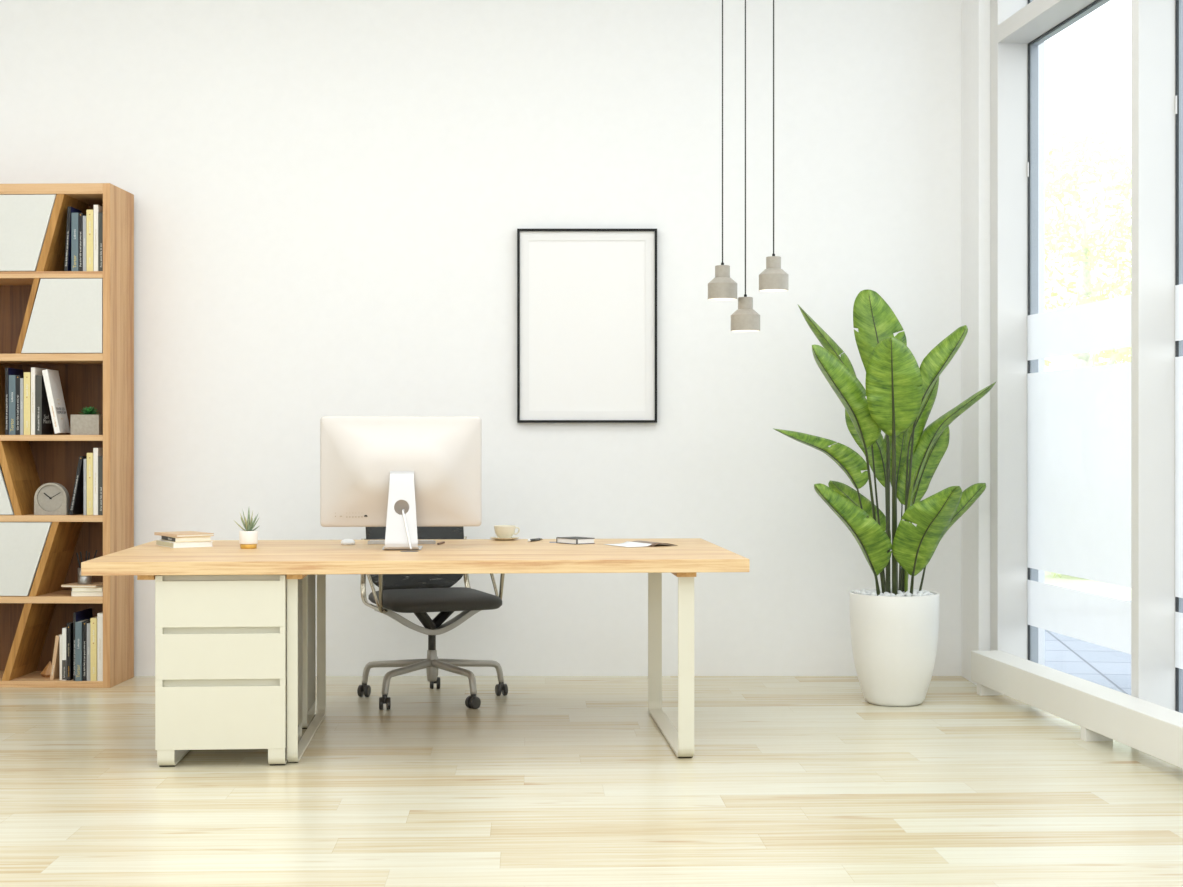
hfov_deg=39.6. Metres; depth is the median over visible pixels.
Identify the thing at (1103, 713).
window sill
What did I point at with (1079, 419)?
window
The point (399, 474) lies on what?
desktop computer
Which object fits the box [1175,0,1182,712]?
window
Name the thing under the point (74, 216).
book
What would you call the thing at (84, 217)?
book
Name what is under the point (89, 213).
book
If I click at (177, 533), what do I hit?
book
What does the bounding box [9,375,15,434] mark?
book
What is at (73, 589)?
book
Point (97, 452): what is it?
book
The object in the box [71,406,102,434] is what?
potted succulent
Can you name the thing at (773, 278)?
pendant lamp
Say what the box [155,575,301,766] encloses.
base cabinet
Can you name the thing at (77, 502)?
book
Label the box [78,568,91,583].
pencil cup
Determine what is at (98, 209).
book
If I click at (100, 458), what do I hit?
book
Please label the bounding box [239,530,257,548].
pot
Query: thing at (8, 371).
book
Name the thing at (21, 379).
book
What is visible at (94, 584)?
book
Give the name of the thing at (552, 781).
floor
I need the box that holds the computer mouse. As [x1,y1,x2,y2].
[341,539,354,544]
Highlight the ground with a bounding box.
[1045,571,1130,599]
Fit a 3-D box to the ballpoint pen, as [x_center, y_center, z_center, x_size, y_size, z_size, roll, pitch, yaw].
[-0.245,0.422,7.208,0.013,0.013,0.150,0,0,23]
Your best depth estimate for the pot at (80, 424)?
7.97 m
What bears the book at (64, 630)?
on the bookcase
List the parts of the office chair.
frame, armrest, leg, leg, backrest, tilt arm, seat, leg, frame, leg, armrest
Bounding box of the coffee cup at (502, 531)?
[494,525,519,537]
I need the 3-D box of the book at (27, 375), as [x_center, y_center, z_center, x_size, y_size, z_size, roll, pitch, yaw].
[-2.734,-0.194,8.037,0.032,0.304,0.150,0,0,2]
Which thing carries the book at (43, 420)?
on the bookcase
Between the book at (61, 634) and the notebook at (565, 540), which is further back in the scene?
the book at (61, 634)
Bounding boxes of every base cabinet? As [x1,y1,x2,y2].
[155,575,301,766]
[302,574,315,728]
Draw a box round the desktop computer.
[320,416,481,549]
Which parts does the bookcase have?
door, door, door, panel, shelf, shelf, shelf, shelf, shelf, panel, door, panel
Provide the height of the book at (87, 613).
0.328 m
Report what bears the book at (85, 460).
on the bookcase
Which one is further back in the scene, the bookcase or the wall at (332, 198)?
the wall at (332, 198)
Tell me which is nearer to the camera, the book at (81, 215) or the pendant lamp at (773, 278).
the pendant lamp at (773, 278)
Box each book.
[5,368,22,434]
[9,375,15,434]
[16,375,23,434]
[20,378,23,434]
[24,372,30,434]
[31,367,49,434]
[35,375,52,434]
[42,369,70,433]
[50,634,60,679]
[60,634,61,679]
[61,582,102,587]
[62,627,66,679]
[64,207,81,270]
[67,622,72,679]
[69,456,86,514]
[71,213,78,270]
[71,587,102,591]
[71,592,102,595]
[73,608,91,680]
[75,619,89,680]
[79,213,85,270]
[83,216,85,270]
[83,620,89,680]
[84,459,86,514]
[86,210,93,270]
[87,453,92,514]
[87,623,89,680]
[90,616,96,680]
[93,448,102,514]
[94,205,102,270]
[97,612,102,680]
[98,456,102,514]
[99,213,102,270]
[154,531,213,536]
[156,540,212,547]
[161,536,210,541]
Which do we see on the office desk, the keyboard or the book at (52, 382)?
the keyboard
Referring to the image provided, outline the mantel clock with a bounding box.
[34,483,69,514]
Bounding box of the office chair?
[357,526,507,708]
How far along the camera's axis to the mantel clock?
7.98 m
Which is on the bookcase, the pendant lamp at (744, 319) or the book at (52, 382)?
the book at (52, 382)
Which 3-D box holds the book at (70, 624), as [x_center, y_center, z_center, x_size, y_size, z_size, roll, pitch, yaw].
[-2.534,1.010,8.042,0.019,0.277,0.150,0,0,2]
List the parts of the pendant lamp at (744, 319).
lamp shade, cord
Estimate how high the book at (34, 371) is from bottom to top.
0.327 m
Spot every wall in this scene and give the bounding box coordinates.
[0,0,1044,675]
[961,0,989,684]
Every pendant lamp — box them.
[708,0,736,300]
[731,0,759,331]
[759,0,788,291]
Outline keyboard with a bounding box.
[368,540,435,543]
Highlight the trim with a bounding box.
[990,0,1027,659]
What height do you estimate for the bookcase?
2.437 m
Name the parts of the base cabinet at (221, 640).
drawer, drawer, drawer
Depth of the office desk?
6.13 m
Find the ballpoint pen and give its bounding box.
[527,538,542,541]
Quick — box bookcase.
[0,183,133,687]
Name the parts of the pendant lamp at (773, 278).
cord, lamp shade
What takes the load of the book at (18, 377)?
on the bookcase
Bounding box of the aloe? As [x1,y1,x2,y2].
[236,509,258,548]
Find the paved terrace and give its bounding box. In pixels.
[1045,600,1130,694]
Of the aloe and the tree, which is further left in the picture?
the aloe
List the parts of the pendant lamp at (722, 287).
lamp shade, cord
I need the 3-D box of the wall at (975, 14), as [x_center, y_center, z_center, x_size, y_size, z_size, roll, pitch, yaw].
[2.001,-0.795,8.155,0.245,3.950,0.370,0,0,0]
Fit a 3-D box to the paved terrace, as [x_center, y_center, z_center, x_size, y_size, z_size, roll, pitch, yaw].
[21.647,1.250,3.544,43.295,0.100,19.113,0,0,0]
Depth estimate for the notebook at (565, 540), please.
7.00 m
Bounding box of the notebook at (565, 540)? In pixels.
[549,537,594,543]
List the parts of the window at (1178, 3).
frame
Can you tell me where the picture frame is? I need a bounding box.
[517,229,656,422]
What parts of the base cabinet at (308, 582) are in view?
drawer, drawer, drawer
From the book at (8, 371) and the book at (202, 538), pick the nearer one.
the book at (202, 538)
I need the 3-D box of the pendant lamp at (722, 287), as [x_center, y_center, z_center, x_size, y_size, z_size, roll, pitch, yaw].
[0.529,-1.676,6.640,0.120,2.187,0.120,0,0,0]
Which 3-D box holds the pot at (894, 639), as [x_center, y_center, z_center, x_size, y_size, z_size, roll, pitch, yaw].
[1.379,0.929,7.480,0.403,0.501,0.403,0,0,0]
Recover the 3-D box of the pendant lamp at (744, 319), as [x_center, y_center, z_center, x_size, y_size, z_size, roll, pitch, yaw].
[0.628,-1.614,6.700,0.121,2.311,0.121,0,0,0]
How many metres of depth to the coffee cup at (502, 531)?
7.25 m
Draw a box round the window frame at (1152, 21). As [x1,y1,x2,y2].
[1131,0,1174,710]
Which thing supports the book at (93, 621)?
on the bookcase
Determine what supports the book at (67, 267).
on the bookcase
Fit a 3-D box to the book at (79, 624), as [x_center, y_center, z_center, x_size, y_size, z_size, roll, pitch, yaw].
[-2.478,1.006,8.018,0.031,0.286,0.150,0,0,2]
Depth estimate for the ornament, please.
8.08 m
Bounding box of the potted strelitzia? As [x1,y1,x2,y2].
[774,289,995,706]
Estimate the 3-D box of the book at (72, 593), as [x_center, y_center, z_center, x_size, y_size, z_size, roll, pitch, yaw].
[-2.442,0.729,8.050,0.158,0.021,0.190,0,0,-2]
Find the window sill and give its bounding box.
[971,650,1182,767]
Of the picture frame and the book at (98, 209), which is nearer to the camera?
the book at (98, 209)
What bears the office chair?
on the floor
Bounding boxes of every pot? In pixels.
[71,415,102,434]
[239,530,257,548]
[850,589,939,706]
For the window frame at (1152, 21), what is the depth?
6.38 m
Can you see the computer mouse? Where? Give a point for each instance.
(344, 541)
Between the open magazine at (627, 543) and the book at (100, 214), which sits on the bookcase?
the book at (100, 214)
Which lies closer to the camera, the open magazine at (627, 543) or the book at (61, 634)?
the open magazine at (627, 543)
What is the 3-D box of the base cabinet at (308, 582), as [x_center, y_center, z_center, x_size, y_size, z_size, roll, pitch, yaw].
[-1.415,0.831,6.922,0.467,0.699,0.345,0,0,-4]
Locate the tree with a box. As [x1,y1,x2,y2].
[1045,125,1130,367]
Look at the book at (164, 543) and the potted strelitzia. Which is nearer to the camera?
the book at (164, 543)
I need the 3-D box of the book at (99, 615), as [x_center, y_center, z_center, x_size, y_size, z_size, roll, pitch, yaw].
[-2.373,0.985,8.018,0.028,0.328,0.150,0,0,2]
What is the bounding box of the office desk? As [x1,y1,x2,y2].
[81,538,749,762]
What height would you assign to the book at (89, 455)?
0.301 m
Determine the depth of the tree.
15.81 m
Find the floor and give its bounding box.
[0,676,1182,886]
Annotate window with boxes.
[998,0,1130,662]
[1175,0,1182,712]
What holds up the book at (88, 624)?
on the bookcase
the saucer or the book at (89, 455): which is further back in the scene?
the book at (89, 455)
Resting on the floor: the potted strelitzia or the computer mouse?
the potted strelitzia
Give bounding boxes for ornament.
[41,661,51,676]
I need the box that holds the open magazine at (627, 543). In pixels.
[604,541,677,546]
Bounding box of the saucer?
[490,536,518,539]
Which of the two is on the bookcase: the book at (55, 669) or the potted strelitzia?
the book at (55, 669)
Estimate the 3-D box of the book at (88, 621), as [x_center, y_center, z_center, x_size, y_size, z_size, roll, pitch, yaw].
[-2.452,1.006,8.027,0.018,0.285,0.150,0,0,2]

